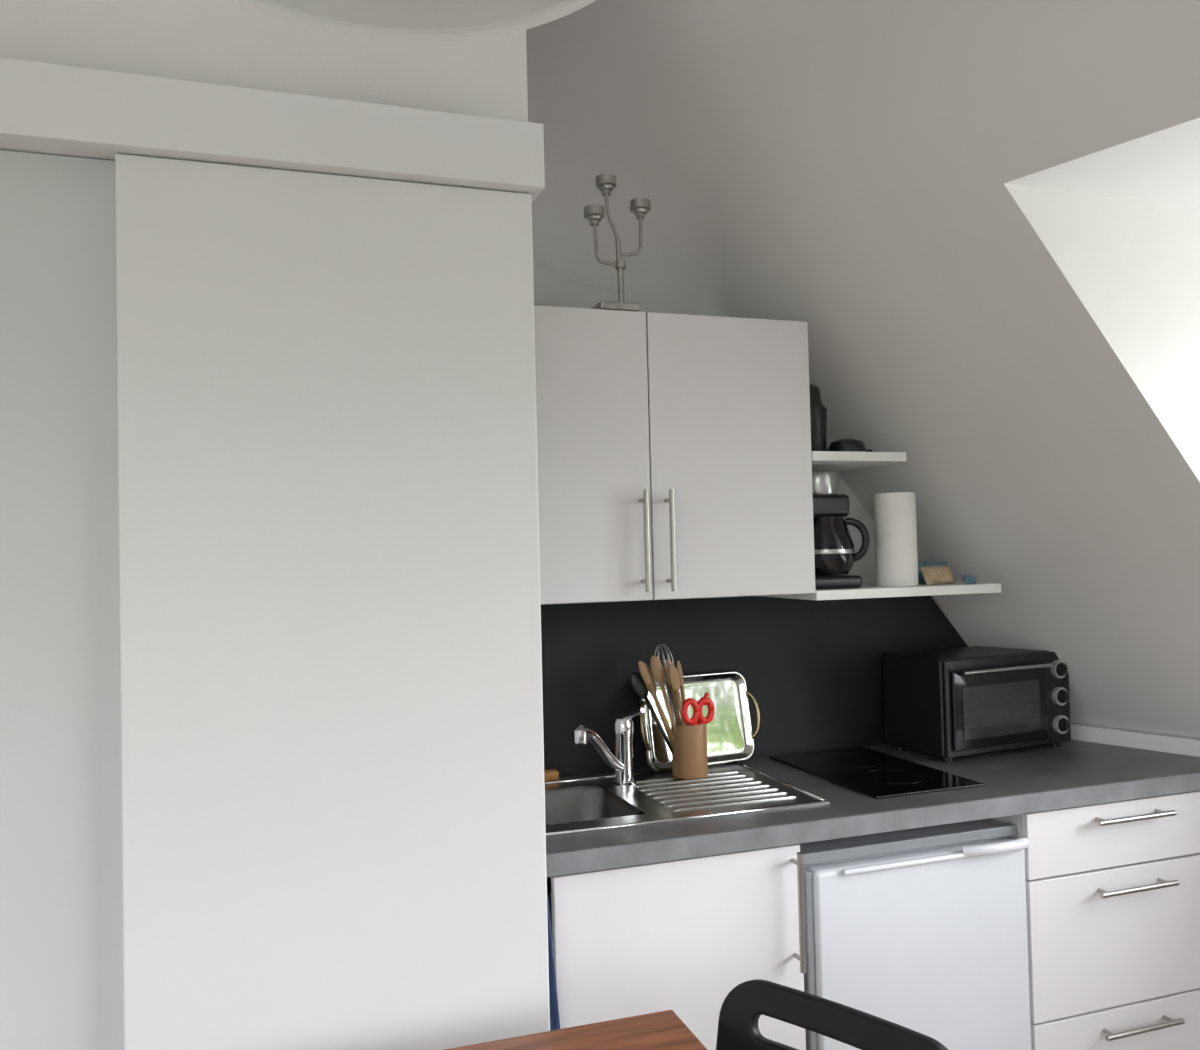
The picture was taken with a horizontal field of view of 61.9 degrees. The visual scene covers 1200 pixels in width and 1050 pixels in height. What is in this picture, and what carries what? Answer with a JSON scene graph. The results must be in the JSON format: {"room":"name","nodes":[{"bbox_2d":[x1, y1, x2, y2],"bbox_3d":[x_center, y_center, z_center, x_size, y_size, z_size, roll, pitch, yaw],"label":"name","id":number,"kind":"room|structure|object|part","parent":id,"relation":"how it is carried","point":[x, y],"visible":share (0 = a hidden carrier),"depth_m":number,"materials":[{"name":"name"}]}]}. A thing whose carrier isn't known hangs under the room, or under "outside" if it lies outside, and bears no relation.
{"room":"kitchen","nodes":[
{"label":"kitchen","id":0,"kind":"room"},
{"bbox_2d":[0,0,527,121],"bbox_3d":[-1.662,0.033,1.527,3.052,2.999,0.689,-1,-2,-19],"label":"wall","id":1,"kind":"structure","parent":0,"point":[224,42],"depth_m":1.58,"materials":[{"name":"white paint"}]},
{"bbox_2d":[0,150,123,1049],"bbox_3d":[-1.324,0.481,1.254,1.500,2.031,0.014,-1,-2,-19],"label":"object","id":2,"kind":"structure","parent":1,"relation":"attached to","point":[61,894],"depth_m":1.45,"materials":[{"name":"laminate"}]},
{"bbox_2d":[0,57,544,201],"bbox_3d":[-1.218,-0.592,1.297,2.358,0.107,0.074,-1,-2,-19],"label":"beam","id":3,"kind":"structure","parent":1,"relation":"attached to","point":[46,108],"depth_m":1.50,"materials":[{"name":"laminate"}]},
{"bbox_2d":[115,154,549,1049],"bbox_3d":[-0.392,0.468,1.549,0.630,2.031,0.030,-1,-2,-19],"label":"door leaf","id":4,"kind":"structure","parent":1,"relation":"in","point":[333,784],"depth_m":1.54,"materials":[{"name":"laminate"}]},
{"bbox_2d":[526,0,732,316],"bbox_3d":[-0.097,-0.998,2.302,1.117,1.110,0.312,-1,-2,-19],"label":"wall","id":5,"kind":"structure","parent":0,"point":[603,101],"depth_m":2.40,"materials":[{"name":"paint"}]},
{"bbox_2d":[534,305,815,604],"bbox_3d":[0.083,-0.146,2.304,0.750,0.627,0.368,-1,-2,-19],"label":"upper cabinet","id":6,"kind":"object","parent":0,"point":[674,458],"depth_m":2.18,"materials":[{"name":"white wood"}]},
{"bbox_2d":[584,174,650,311],"bbox_3d":[0.040,-0.613,2.200,0.154,0.300,0.080,-1,-2,-19],"label":"candelabra","id":7,"kind":"object","parent":6,"relation":"on","point":[605,183],"visible":0.98,"depth_m":2.19,"materials":[{"name":"silver metal"}]},
{"bbox_2d":[584,205,604,225],"bbox_3d":[-0.012,-0.673,2.184,0.046,0.037,0.046,-1,-2,-19],"label":"cup","id":8,"kind":"object","parent":7,"relation":"on","point":[594,214],"depth_m":2.17,"materials":[{"name":"silver metal"}]},
{"bbox_2d":[596,174,616,195],"bbox_3d":[0.013,-0.744,2.196,0.046,0.037,0.046,-1,-2,-19],"label":"cup","id":9,"kind":"object","parent":7,"relation":"on","point":[605,183],"depth_m":2.18,"materials":[{"name":"silver metal"}]},
{"bbox_3d":[0.044,-0.555,2.199,0.018,0.150,0.013,-1,-2,-19],"label":"stem","id":10,"kind":"part","parent":7,"relation":"part of","materials":[{"name":"silver metal"}]},
{"bbox_2d":[630,198,650,218],"bbox_3d":[0.089,-0.700,2.220,0.046,0.037,0.046,-1,-2,-19],"label":"cup","id":11,"kind":"object","parent":7,"relation":"on","point":[639,207],"depth_m":2.21,"materials":[{"name":"silver metal"}]},
{"bbox_2d":[533,256,875,931],"bbox_3d":[-0.917,0.033,2.202,4.900,3.000,0.100,-1,-2,-19],"label":"wall","id":12,"kind":"structure","parent":0,"point":[551,287],"depth_m":2.48,"materials":[{"name":"paint"}]},
{"bbox_2d":[541,596,967,776],"bbox_3d":[0.452,0.382,2.600,1.626,0.428,0.012,-1,-2,-19],"label":"panel","id":13,"kind":"object","parent":12,"relation":"attached to","point":[813,670],"visible":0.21,"depth_m":2.58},
{"bbox_2d":[1070,723,1199,756],"bbox_3d":[1.371,0.555,2.597,0.019,0.040,0.610,0,-2,-37],"label":"trim","id":14,"kind":"structure","parent":12,"relation":"attached to","point":[1125,738],"depth_m":2.57,"materials":[{"name":"white wood"}]},
{"bbox_2d":[811,451,905,471],"bbox_3d":[0.553,-0.155,2.486,0.255,0.022,0.329,-1,-2,-19],"label":"wall shelf","id":15,"kind":"object","parent":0,"point":[838,461],"depth_m":2.35,"materials":[{"name":"white wood"}]},
{"bbox_2d":[809,384,871,451],"bbox_3d":[0.562,-0.253,2.413,0.209,0.170,0.110,-1,-2,-19],"label":"blender","id":16,"kind":"object","parent":15,"relation":"on","point":[818,411],"visible":0.39,"depth_m":2.37,"materials":[{"name":"black plastic"}]},
{"bbox_2d":[809,384,826,450],"bbox_3d":[0.501,-0.252,2.404,0.088,0.170,0.088,-1,-2,-19],"label":"cup","id":17,"kind":"object","parent":16,"relation":"on","point":[818,412],"depth_m":2.37,"materials":[{"name":"black plastic"}]},
{"bbox_2d":[760,582,1000,599],"bbox_3d":[0.685,0.163,2.520,0.517,0.022,0.329,-1,-2,-19],"label":"wall shelf","id":18,"kind":"object","parent":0,"point":[867,590],"depth_m":2.37,"materials":[{"name":"white wood"}]},
{"bbox_2d":[812,470,869,589],"bbox_3d":[0.534,0.013,2.453,0.174,0.282,0.211,-1,-2,-19],"label":"coffee maker","id":19,"kind":"object","parent":18,"relation":"on","point":[835,555],"visible":0.6,"depth_m":2.37,"materials":[{"name":"black plastic"}]},
{"bbox_3d":[0.618,0.035,2.402,0.057,0.107,0.028,-2,-2,11],"label":"carafe handle","id":20,"kind":"part","parent":19,"relation":"part of","materials":[{"name":"black plastic"}]},
{"bbox_2d":[873,492,917,586],"bbox_3d":[0.724,0.036,2.449,0.099,0.226,0.099,-1,-2,-19],"label":"paper towel roll","id":21,"kind":"object","parent":18,"relation":"on","point":[895,529],"visible":1,"depth_m":2.41,"materials":[{"name":"white paper"}]},
{"bbox_2d":[918,561,946,583],"bbox_3d":[0.830,0.121,2.539,0.120,0.055,0.036,-1,-2,-13],"label":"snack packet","id":22,"kind":"object","parent":18,"relation":"on","point":[920,564],"visible":0.21,"depth_m":2.53,"materials":[{"name":"blue plastic"}]},
{"bbox_2d":[920,566,954,584],"bbox_3d":[0.835,0.124,2.473,0.100,0.045,0.050,0,-2,-30],"label":"snack packet","id":23,"kind":"object","parent":18,"relation":"on","point":[932,575],"visible":1,"depth_m":2.45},
{"bbox_2d":[962,575,976,583],"bbox_3d":[0.911,0.134,2.466,0.025,0.022,0.060,-3,-2,42],"label":"snack packet","id":24,"kind":"object","parent":18,"relation":"on","point":[968,579],"visible":1,"depth_m":2.45,"materials":[{"name":"blue plastic"}]},
{"bbox_2d":[615,0,1199,738],"bbox_3d":[2.253,-0.109,0.700,2.380,3.050,6.068,0,-2,-37],"label":"ceiling","id":25,"kind":"structure","parent":0,"point":[862,153],"depth_m":2.15,"materials":[{"name":"paint"}]},
{"bbox_2d":[1004,183,1199,481],"bbox_3d":[1.593,-0.092,2.202,1.750,1.132,0.080,-1,-2,-19],"label":"window recess","id":26,"kind":"structure","parent":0,"point":[1133,265],"depth_m":2.00,"materials":[{"name":"white paint"}]},
{"bbox_2d":[1005,118,1199,206],"bbox_3d":[2.038,-0.737,0.845,1.776,0.060,2.980,-1,-2,-19],"label":"window recess","id":27,"kind":"structure","parent":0,"point":[1163,166],"depth_m":1.85,"materials":[{"name":"white paint"}]},
{"bbox_3d":[-0.233,-1.580,-0.155,4.700,0.060,5.150,-1,-2,-19],"label":"ceiling","id":28,"kind":"structure","parent":0,"visible":0},
{"bbox_2d":[234,0,595,41],"bbox_3d":[-0.217,-1.068,0.996,0.566,0.900,0.566,-1,-2,-19],"label":"pendant lamp","id":29,"kind":"object","parent":28,"relation":"hanging from","point":[393,20],"visible":1,"depth_m":1.24,"materials":[{"name":"ceramic"}]},
{"bbox_3d":[-0.208,-0.693,0.985,0.536,0.130,0.536,-1,-2,-19],"label":"lamp shade","id":30,"kind":"part","parent":29,"relation":"part of","materials":[{"name":"ceramic"}]},
{"bbox_3d":[0.974,1.462,0.150,7.100,0.060,5.150,-1,-2,-19],"label":"floor","id":31,"kind":"structure","parent":0,"visible":0},
{"bbox_2d":[444,1010,706,1049],"bbox_3d":[-0.351,1.111,0.948,1.250,0.750,0.800,-1,-2,-18],"label":"dining table","id":32,"kind":"object","parent":31,"relation":"on","point":[662,1030],"visible":1,"depth_m":1.45,"materials":[{"name":"brown wood"}]},
{"bbox_2d":[551,844,805,1049],"bbox_3d":[0.061,1.072,2.111,0.550,0.873,0.596,-1,-2,-19],"label":"base cabinet","id":33,"kind":"object","parent":31,"relation":"on","point":[678,936],"visible":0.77,"depth_m":1.88,"materials":[{"name":"white laminate"}]},
{"bbox_2d":[547,898,559,1030],"bbox_3d":[-0.078,0.920,1.771,0.066,0.583,0.017,-1,-2,-19],"label":"dish towel","id":34,"kind":"object","parent":33,"relation":"hanging from","point":[553,999],"visible":0.17,"depth_m":1.77,"materials":[{"name":"blue fabric"}]},
{"bbox_3d":[0.381,0.656,1.944,0.009,0.009,0.032,-1,-2,-19],"label":"handle post","id":35,"kind":"part","parent":33,"relation":"part of","materials":[{"name":"silver metal"}]},
{"bbox_3d":[0.385,0.839,1.939,0.009,0.009,0.032,-1,-2,-19],"label":"handle post","id":36,"kind":"part","parent":33,"relation":"part of","materials":[{"name":"silver metal"}]},
{"bbox_2d":[716,979,947,1049],"bbox_3d":[0.196,1.084,1.256,0.546,0.800,0.438,0,-2,-45],"label":"dining chair","id":37,"kind":"object","parent":31,"relation":"on","point":[741,1010],"visible":1,"depth_m":1.46,"materials":[{"name":"black plastic"}]},
{"bbox_2d":[799,818,1031,1049],"bbox_3d":[0.588,1.081,2.275,0.537,0.840,0.569,-1,-2,-19],"label":"fridge","id":38,"kind":"object","parent":31,"relation":"on","point":[923,930],"visible":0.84,"depth_m":2.05,"materials":[{"name":"white plastic"}]},
{"bbox_3d":[0.650,0.665,2.091,0.529,0.022,0.025,-1,-2,-19],"label":"trim","id":39,"kind":"part","parent":38,"relation":"part of","materials":[{"name":"grey plastic"}]},
{"bbox_2d":[989,790,1199,1049],"bbox_3d":[1.112,1.057,2.458,0.564,0.873,0.566,-1,-2,-19],"label":"base cabinet","id":40,"kind":"object","parent":31,"relation":"on","point":[1113,888],"visible":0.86,"depth_m":2.21,"materials":[{"name":"white laminate"}]},
{"bbox_2d":[546,739,1199,876],"bbox_3d":[0.642,0.606,2.350,1.816,0.040,0.593,-1,-2,-19],"label":"countertop","id":41,"kind":"structure","parent":40,"relation":"on","point":[1073,773],"depth_m":2.12,"materials":[{"name":"grey stone"}]},
{"bbox_2d":[544,769,558,781],"bbox_3d":[-0.133,0.592,2.356,0.068,0.024,0.036,-1,-2,-19],"label":"sponge","id":42,"kind":"object","parent":41,"relation":"on","point":[549,774],"visible":0.48,"depth_m":2.35,"materials":[{"name":"orange"}]},
{"bbox_2d":[574,708,644,788],"bbox_3d":[0.009,0.500,2.220,0.187,0.187,0.108,0,-2,-30],"label":"mixer tap","id":43,"kind":"object","parent":41,"relation":"on","point":[621,761],"visible":1,"depth_m":2.25,"materials":[{"name":"silver metal"}]},
{"bbox_3d":[0.001,0.495,2.208,0.029,0.126,0.152,-3,-2,37],"label":"spout","id":44,"kind":"part","parent":43,"relation":"part of","materials":[{"name":"silver metal"}]},
{"bbox_3d":[0.074,0.427,2.246,0.017,0.043,0.083,0,-2,-35],"label":"lever","id":45,"kind":"part","parent":43,"relation":"part of","materials":[{"name":"silver metal"}]},
{"bbox_2d":[545,762,829,892],"bbox_3d":[0.101,0.666,2.181,0.662,0.160,0.422,-1,-2,-19],"label":"sink","id":46,"kind":"object","parent":41,"relation":"in","point":[579,805],"visible":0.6,"depth_m":2.20,"materials":[{"name":"metal"}]},
{"bbox_3d":[-0.059,0.670,2.125,0.235,0.155,0.284,-1,-2,-19],"label":"bowl","id":47,"kind":"part","parent":46,"relation":"part of","materials":[{"name":"metal"}]},
{"bbox_2d":[630,644,714,778],"bbox_3d":[0.171,0.434,2.346,0.196,0.307,0.084,-1,-2,0],"label":"utensil holder","id":48,"kind":"object","parent":46,"relation":"on","point":[686,740],"visible":1,"depth_m":2.32,"materials":[{"name":"brown wood"}]},
{"bbox_2d":[671,720,707,778],"bbox_3d":[0.210,0.525,2.344,0.083,0.123,0.083,-1,-2,-19],"label":"pot","id":49,"kind":"object","parent":48,"relation":"on","point":[688,737],"depth_m":2.31,"materials":[{"name":"brown wood"}]},
{"bbox_2d":[639,670,760,771],"bbox_3d":[0.243,0.481,2.468,0.340,0.224,0.053,-1,-2,-25],"label":"serving tray","id":50,"kind":"object","parent":41,"relation":"on","point":[730,735],"visible":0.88,"depth_m":2.50,"materials":[{"name":"metal"}]},
{"bbox_3d":[0.106,0.481,2.393,0.027,0.120,0.022,-1,-13,-25],"label":"handle","id":51,"kind":"part","parent":50,"relation":"part of","materials":[{"name":"gold metal"}]},
{"bbox_3d":[0.389,0.478,2.525,0.027,0.120,0.022,-1,-13,-25],"label":"handle","id":52,"kind":"part","parent":50,"relation":"part of","materials":[{"name":"gold metal"}]},
{"bbox_2d":[769,747,983,798],"bbox_3d":[0.641,0.584,2.385,0.280,0.006,0.470,-1,-2,-19],"label":"induction hob","id":53,"kind":"object","parent":41,"relation":"in","point":[869,772],"visible":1,"depth_m":2.34,"materials":[{"name":"black glass"}]},
{"bbox_2d":[883,646,1070,761],"bbox_3d":[0.998,0.458,2.613,0.430,0.252,0.264,-1,-2,-25],"label":"toaster oven","id":54,"kind":"object","parent":41,"relation":"on","point":[947,703],"visible":0.94,"depth_m":2.52,"materials":[{"name":"black metal"}]},
{"bbox_3d":[1.005,0.454,2.508,0.317,0.195,0.010,-1,-2,-25],"label":"door frame","id":55,"kind":"part","parent":54,"relation":"part of","materials":[{"name":"black glass"}]},
{"bbox_3d":[1.016,0.358,2.485,0.295,0.009,0.009,-1,-2,-25],"label":"door handle","id":56,"kind":"part","parent":54,"relation":"part of","materials":[{"name":"metal"}]},
{"bbox_3d":[1.197,0.374,2.588,0.036,0.036,0.009,-1,-2,-25],"label":"knob","id":57,"kind":"part","parent":54,"relation":"part of","materials":[{"name":"black plastic"}]},
{"bbox_3d":[1.199,0.444,2.586,0.036,0.036,0.009,-1,-2,-25],"label":"knob","id":58,"kind":"part","parent":54,"relation":"part of","materials":[{"name":"black plastic"}]},
{"bbox_3d":[1.200,0.517,2.584,0.036,0.036,0.009,-1,-2,-25],"label":"knob","id":59,"kind":"part","parent":54,"relation":"part of","materials":[{"name":"black plastic"}]},
{"bbox_3d":[1.102,0.803,2.187,0.009,0.009,0.032,-1,-2,-19],"label":"handle post","id":60,"kind":"part","parent":40,"relation":"part of","materials":[{"name":"silver metal"}]},
{"bbox_3d":[1.109,1.107,2.179,0.009,0.009,0.032,-1,-2,-19],"label":"handle post","id":61,"kind":"part","parent":40,"relation":"part of","materials":[{"name":"silver metal"}]},
{"bbox_3d":[1.181,0.688,2.243,0.564,0.140,0.019,-1,-2,-19],"label":"drawer","id":62,"kind":"part","parent":40,"relation":"part of","materials":[{"name":"white laminate"}]},
{"bbox_3d":[1.186,0.912,2.237,0.564,0.299,0.019,-1,-2,-19],"label":"drawer","id":63,"kind":"part","parent":40,"relation":"part of","materials":[{"name":"white laminate"}]},
{"bbox_3d":[1.193,1.218,2.228,0.564,0.304,0.019,-1,-2,-19],"label":"drawer","id":64,"kind":"part","parent":40,"relation":"part of","materials":[{"name":"white laminate"}]},
{"bbox_3d":[1.264,0.800,2.243,0.009,0.009,0.032,-1,-2,-19],"label":"handle post","id":65,"kind":"part","parent":40,"relation":"part of","materials":[{"name":"silver metal"}]},
{"bbox_3d":[1.271,1.105,2.235,0.009,0.009,0.032,-1,-2,-19],"label":"handle post","id":66,"kind":"part","parent":40,"relation":"part of","materials":[{"name":"silver metal"}]}
]}

